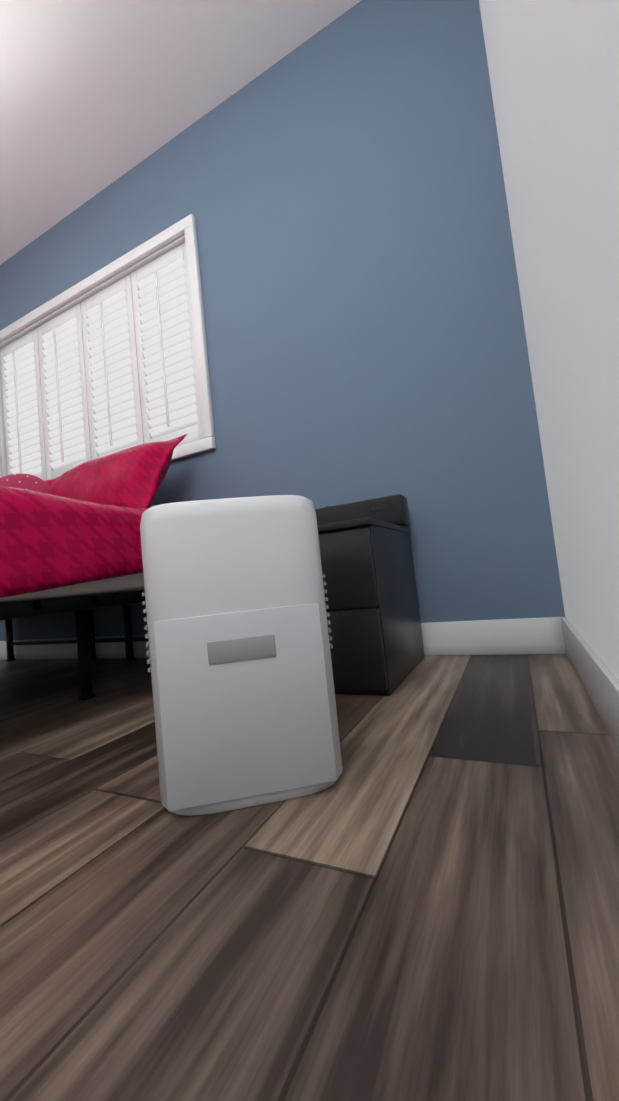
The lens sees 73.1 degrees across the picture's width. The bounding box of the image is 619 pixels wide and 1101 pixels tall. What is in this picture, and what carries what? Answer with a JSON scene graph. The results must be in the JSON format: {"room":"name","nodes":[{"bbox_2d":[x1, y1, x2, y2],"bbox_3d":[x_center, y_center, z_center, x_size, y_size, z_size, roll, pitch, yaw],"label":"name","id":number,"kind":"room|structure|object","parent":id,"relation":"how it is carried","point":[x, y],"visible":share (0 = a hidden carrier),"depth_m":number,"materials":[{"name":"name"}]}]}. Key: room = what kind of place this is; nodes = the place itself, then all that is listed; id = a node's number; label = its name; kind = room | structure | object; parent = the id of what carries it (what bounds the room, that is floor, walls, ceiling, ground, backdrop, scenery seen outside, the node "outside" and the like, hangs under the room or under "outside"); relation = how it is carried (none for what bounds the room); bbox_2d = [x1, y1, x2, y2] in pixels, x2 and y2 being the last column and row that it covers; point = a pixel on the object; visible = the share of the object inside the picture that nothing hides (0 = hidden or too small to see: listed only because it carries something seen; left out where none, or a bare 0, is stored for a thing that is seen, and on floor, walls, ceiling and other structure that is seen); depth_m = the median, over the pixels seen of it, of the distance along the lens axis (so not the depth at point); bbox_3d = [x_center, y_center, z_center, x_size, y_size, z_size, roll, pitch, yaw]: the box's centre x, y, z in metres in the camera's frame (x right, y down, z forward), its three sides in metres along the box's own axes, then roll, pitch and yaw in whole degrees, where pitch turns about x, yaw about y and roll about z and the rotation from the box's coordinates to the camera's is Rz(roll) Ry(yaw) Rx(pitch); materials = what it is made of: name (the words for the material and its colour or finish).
{"room":"bedroom","nodes":[
{"label":"bedroom","id":0,"kind":"room"},
{"bbox_2d":[0,0,360,264],"bbox_3d":[-3.019,-2.140,0.492,5.770,0.100,5.350,-8,-4,26],"label":"ceiling","id":1,"kind":"structure","parent":0,"point":[97,96],"depth_m":1.96,"materials":[{"name":"white paint"}]},
{"bbox_2d":[0,0,564,640],"bbox_3d":[-1.184,-0.760,2.498,4.370,2.760,0.100,-8,-4,26],"label":"wall","id":2,"kind":"structure","parent":0,"point":[336,188],"depth_m":1.75,"materials":[{"name":"blue paint"}]},
{"bbox_2d":[0,214,215,480],"bbox_3d":[-1.365,-1.004,2.573,1.910,1.230,0.130,-8,-4,26],"label":"window shutters","id":3,"kind":"object","parent":2,"relation":"attached to","point":[110,358],"visible":0.92,"depth_m":2.45,"materials":[{"name":"white wood"}]},
{"bbox_2d":[0,617,559,658],"bbox_3d":[-1.075,0.547,2.364,4.370,0.125,0.014,-8,-4,26],"label":"baseboard","id":4,"kind":"structure","parent":2,"relation":"attached to","point":[520,636],"depth_m":1.55,"materials":[{"name":"white wood"}]},
{"bbox_2d":[0,654,618,1100],"bbox_3d":[-2.728,0.700,0.311,5.770,0.100,5.350,-8,-4,26],"label":"floor","id":5,"kind":"structure","parent":0,"point":[418,900],"depth_m":0.44,"materials":[{"name":"brown wood"}]},
{"bbox_2d":[0,433,187,699],"bbox_3d":[-1.641,0.066,1.451,2.222,1.080,2.123,-8,-4,26],"label":"bed","id":6,"kind":"object","parent":5,"relation":"on","point":[70,540],"visible":0.88,"depth_m":1.19,"materials":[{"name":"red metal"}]},
{"bbox_2d":[24,433,187,546],"bbox_3d":[-1.002,-0.287,2.029,0.894,0.433,0.360,-8,-4,26],"label":"pillow","id":7,"kind":"object","parent":6,"relation":"on","point":[132,477],"depth_m":1.82,"materials":[{"name":"red fabric"}]},
{"bbox_2d":[140,495,342,815],"bbox_3d":[-0.125,0.161,0.772,0.315,0.500,0.236,-5,-4,-9],"label":"dehumidifier","id":8,"kind":"object","parent":5,"relation":"on","point":[239,645],"visible":0.98,"depth_m":0.66,"materials":[{"name":"grey plastic"}]},
{"bbox_2d":[317,517,424,695],"bbox_3d":[0.068,0.188,1.486,0.528,0.495,0.514,-8,-4,26],"label":"nightstand","id":9,"kind":"object","parent":5,"relation":"on","point":[374,625],"visible":0.5,"depth_m":1.20,"materials":[{"name":"black wood"}]},
{"bbox_2d":[315,494,409,526],"bbox_3d":[0.198,-0.130,1.632,0.360,0.128,0.104,-8,-4,26],"label":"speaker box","id":10,"kind":"object","parent":9,"relation":"on","point":[392,509],"visible":0.75,"depth_m":1.56,"materials":[{"name":"black plastic"}]},
{"bbox_2d":[479,0,618,679],"bbox_3d":[-0.014,-1.049,-0.159,0.100,2.760,3.850,-8,-4,26],"label":"wall","id":11,"kind":"structure","parent":0,"point":[553,67],"depth_m":0.69,"materials":[{"name":"white paint"}]},
{"bbox_2d":[556,617,618,751],"bbox_3d":[0.065,0.266,-0.226,0.014,0.125,3.630,-8,-4,26],"label":"baseboard","id":12,"kind":"structure","parent":11,"relation":"attached to","point":[599,680],"depth_m":0.87,"materials":[{"name":"white wood"}]}
]}

